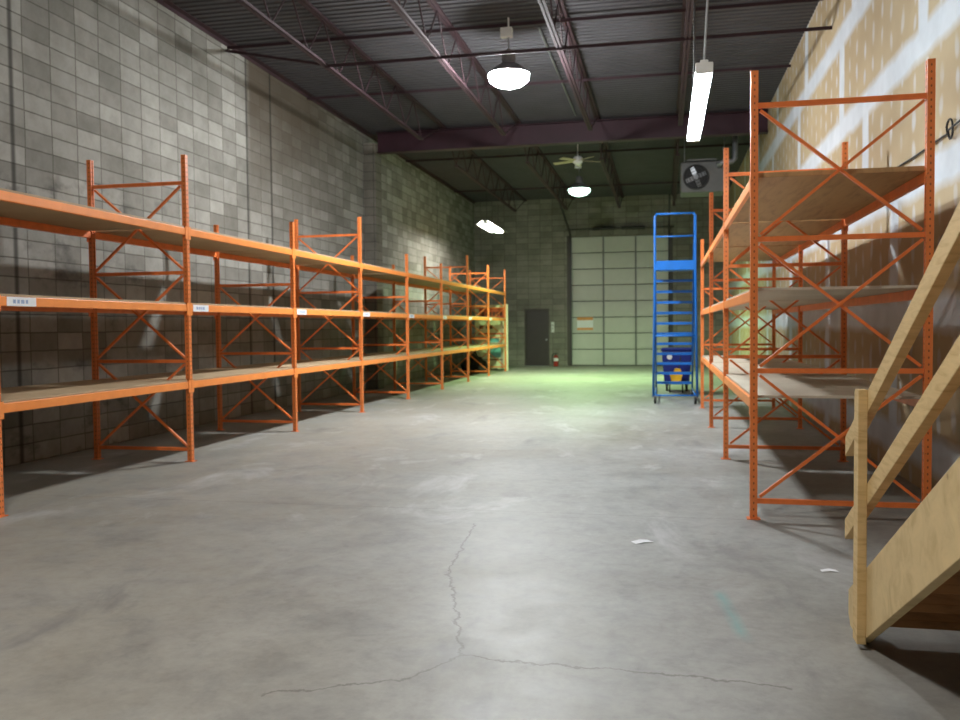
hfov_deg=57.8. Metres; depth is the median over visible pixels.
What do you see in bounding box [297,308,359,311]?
shelf board
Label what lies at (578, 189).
lamp
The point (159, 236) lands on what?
shelf board
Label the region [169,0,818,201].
ceiling
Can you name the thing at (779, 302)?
shelf board
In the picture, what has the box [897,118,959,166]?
cable
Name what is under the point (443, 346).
shelf board
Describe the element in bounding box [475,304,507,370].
sign board
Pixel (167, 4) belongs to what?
trim
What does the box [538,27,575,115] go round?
conduit
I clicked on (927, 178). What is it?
rack
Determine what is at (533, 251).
wall
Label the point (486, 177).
strip light
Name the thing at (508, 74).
lamp
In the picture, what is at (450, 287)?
shelf board
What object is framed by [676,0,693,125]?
joist
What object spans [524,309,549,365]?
door
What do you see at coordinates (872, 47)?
wall
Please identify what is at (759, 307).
shelf board
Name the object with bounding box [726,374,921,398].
shelf board
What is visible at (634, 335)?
door
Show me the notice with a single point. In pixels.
(583, 323)
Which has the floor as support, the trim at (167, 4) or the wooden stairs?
the wooden stairs
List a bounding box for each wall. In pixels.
[0,0,474,466]
[363,143,383,388]
[474,194,722,365]
[729,0,959,489]
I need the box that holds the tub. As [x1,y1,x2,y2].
[670,375,681,380]
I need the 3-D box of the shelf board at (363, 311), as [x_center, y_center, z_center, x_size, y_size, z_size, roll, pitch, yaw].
[-2.420,-0.920,17.022,1.232,0.019,2.758,0,2,12]
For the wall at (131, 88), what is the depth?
12.97 m
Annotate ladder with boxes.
[652,212,698,403]
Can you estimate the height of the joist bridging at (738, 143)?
0.050 m
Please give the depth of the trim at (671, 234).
32.03 m
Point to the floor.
(462, 550)
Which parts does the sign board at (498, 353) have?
edge post, orange panel, cyan panel, cyan panel, edge post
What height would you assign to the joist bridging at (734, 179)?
0.050 m
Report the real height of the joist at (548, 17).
0.725 m
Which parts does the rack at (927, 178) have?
upright post, upright post, upright post, upright post, foot plate, upright post, upright post, upright post, upright post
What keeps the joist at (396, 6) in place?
on the girder
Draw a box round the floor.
[0,365,959,719]
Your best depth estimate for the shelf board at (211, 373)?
11.11 m
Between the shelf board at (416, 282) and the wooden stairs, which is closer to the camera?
the wooden stairs
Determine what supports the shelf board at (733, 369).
on the rack at (927, 178)
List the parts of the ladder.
handrail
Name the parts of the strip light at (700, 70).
hanger rod, hanger rod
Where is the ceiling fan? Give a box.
[553,144,598,166]
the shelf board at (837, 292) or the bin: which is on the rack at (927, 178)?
the shelf board at (837, 292)
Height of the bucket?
0.803 m
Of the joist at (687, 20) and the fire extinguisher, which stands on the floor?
the fire extinguisher
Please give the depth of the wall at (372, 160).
21.25 m
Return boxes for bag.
[460,351,487,372]
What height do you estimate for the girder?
0.490 m
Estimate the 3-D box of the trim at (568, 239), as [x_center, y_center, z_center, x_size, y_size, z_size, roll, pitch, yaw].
[3.384,-2.228,32.880,0.160,4.910,0.100,0,2,12]
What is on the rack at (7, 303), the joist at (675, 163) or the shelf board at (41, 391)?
the shelf board at (41, 391)
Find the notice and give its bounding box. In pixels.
[577,317,592,329]
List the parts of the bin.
lid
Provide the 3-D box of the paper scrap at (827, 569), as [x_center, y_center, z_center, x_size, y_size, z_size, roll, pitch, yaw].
[2.122,1.276,5.280,0.100,0.009,0.052,0,2,6]
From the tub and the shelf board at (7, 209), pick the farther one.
the tub
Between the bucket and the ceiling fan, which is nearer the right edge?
the bucket
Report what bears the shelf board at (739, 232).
on the rack at (927, 178)
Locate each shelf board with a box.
[0,188,183,230]
[1,294,184,303]
[1,380,186,402]
[95,227,290,251]
[99,368,292,380]
[192,303,291,308]
[220,249,358,264]
[222,360,360,368]
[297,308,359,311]
[299,263,405,273]
[304,355,406,360]
[354,273,440,280]
[357,351,441,354]
[363,311,406,313]
[396,280,466,285]
[399,348,467,350]
[427,285,485,289]
[431,346,484,347]
[452,344,501,345]
[453,289,504,293]
[702,306,795,309]
[702,355,797,362]
[707,245,797,261]
[711,300,837,306]
[711,363,830,373]
[716,219,840,246]
[726,285,918,300]
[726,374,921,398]
[730,166,924,221]
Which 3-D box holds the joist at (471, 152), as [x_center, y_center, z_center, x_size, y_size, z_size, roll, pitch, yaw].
[0.458,-5.465,27.050,0.110,0.725,12.300,0,2,12]
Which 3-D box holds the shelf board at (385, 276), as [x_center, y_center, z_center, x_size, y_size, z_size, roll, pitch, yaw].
[-1.833,-1.891,19.803,1.232,0.019,2.758,0,2,12]
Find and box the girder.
[376,110,767,154]
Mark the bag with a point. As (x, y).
(474, 365)
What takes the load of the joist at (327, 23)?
on the girder
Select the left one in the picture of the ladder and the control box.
the control box
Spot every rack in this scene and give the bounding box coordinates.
[0,155,505,517]
[699,58,935,519]
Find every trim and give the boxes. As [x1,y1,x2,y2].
[154,0,476,203]
[567,236,571,365]
[670,233,672,346]
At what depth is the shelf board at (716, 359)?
13.38 m
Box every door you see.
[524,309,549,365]
[559,194,673,364]
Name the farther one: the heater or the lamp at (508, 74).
the heater
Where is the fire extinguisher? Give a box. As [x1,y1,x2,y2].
[552,352,558,365]
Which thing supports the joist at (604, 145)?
on the girder
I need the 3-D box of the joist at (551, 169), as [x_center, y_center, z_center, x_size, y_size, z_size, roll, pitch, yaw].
[2.238,-5.468,26.673,0.110,0.725,12.300,0,2,12]
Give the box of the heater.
[680,136,737,197]
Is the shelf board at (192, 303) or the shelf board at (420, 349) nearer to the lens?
the shelf board at (192, 303)
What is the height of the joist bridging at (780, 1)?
0.050 m
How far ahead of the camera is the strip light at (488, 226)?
26.21 m
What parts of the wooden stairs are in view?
newel post, handrail, handrail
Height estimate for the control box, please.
0.390 m
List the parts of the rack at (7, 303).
upright post, upright post, upright post, upright post, upright post, upright post, upright post, upright post, upright post, upright post, upright post, upright post, upright post, upright post, upright post, upright post, upright post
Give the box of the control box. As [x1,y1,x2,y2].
[551,322,553,331]
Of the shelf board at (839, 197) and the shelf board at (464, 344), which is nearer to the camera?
the shelf board at (839, 197)
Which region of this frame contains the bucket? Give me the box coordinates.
[669,357,682,392]
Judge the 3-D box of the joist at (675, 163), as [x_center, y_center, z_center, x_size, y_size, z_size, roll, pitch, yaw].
[5.819,-5.474,25.914,0.110,0.725,12.300,0,2,12]
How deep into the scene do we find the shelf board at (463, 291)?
28.01 m
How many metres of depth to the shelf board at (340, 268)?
16.71 m
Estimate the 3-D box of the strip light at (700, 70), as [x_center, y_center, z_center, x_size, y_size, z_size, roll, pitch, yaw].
[2.015,-3.670,7.840,0.234,2.897,2.771,0,2,12]
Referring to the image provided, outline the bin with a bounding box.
[660,347,690,390]
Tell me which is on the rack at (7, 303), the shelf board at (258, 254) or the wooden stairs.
the shelf board at (258, 254)
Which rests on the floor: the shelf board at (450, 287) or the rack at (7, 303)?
the rack at (7, 303)
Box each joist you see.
[235,0,445,139]
[387,0,520,135]
[452,150,526,211]
[524,146,574,209]
[537,0,599,130]
[599,143,623,207]
[672,139,679,205]
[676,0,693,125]
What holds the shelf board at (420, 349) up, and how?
on the rack at (7, 303)
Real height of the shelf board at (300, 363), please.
0.019 m
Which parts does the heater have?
fan blade, mounting rail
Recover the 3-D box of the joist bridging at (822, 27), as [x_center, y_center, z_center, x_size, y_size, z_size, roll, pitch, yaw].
[0.247,-4.851,13.014,9.428,0.609,0.498,0,2,15]
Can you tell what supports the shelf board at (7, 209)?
on the rack at (7, 303)
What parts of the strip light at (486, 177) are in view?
hanger rod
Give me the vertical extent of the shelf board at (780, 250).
0.038 m
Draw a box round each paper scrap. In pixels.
[631,539,651,543]
[820,568,838,571]
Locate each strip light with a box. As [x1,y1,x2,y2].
[476,220,507,232]
[486,177,486,212]
[687,0,712,141]
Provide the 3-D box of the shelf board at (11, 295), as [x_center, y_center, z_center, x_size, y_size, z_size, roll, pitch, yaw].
[-4.213,-0.583,8.556,1.232,0.019,2.810,0,2,12]
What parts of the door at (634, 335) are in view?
guide rail, panel, panel, panel, panel, panel, panel, panel, panel, guide rail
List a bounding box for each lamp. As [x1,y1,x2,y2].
[488,17,529,88]
[568,165,590,196]
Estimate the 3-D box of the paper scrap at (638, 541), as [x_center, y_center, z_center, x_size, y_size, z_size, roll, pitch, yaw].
[1.126,1.257,6.033,0.140,0.009,0.084,-1,2,-17]
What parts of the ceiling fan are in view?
blade, blade, motor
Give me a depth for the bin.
19.84 m
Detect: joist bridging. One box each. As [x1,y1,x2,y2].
[225,26,831,67]
[227,0,823,49]
[307,64,790,99]
[406,143,749,161]
[454,179,734,192]
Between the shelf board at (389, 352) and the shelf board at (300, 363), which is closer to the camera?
the shelf board at (300, 363)
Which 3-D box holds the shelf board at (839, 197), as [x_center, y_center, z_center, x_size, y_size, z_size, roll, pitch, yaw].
[3.012,-1.476,8.008,1.233,0.038,2.969,0,2,12]
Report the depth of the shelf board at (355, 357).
16.84 m
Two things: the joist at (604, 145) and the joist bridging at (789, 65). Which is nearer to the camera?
the joist bridging at (789, 65)
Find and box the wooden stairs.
[845,201,959,644]

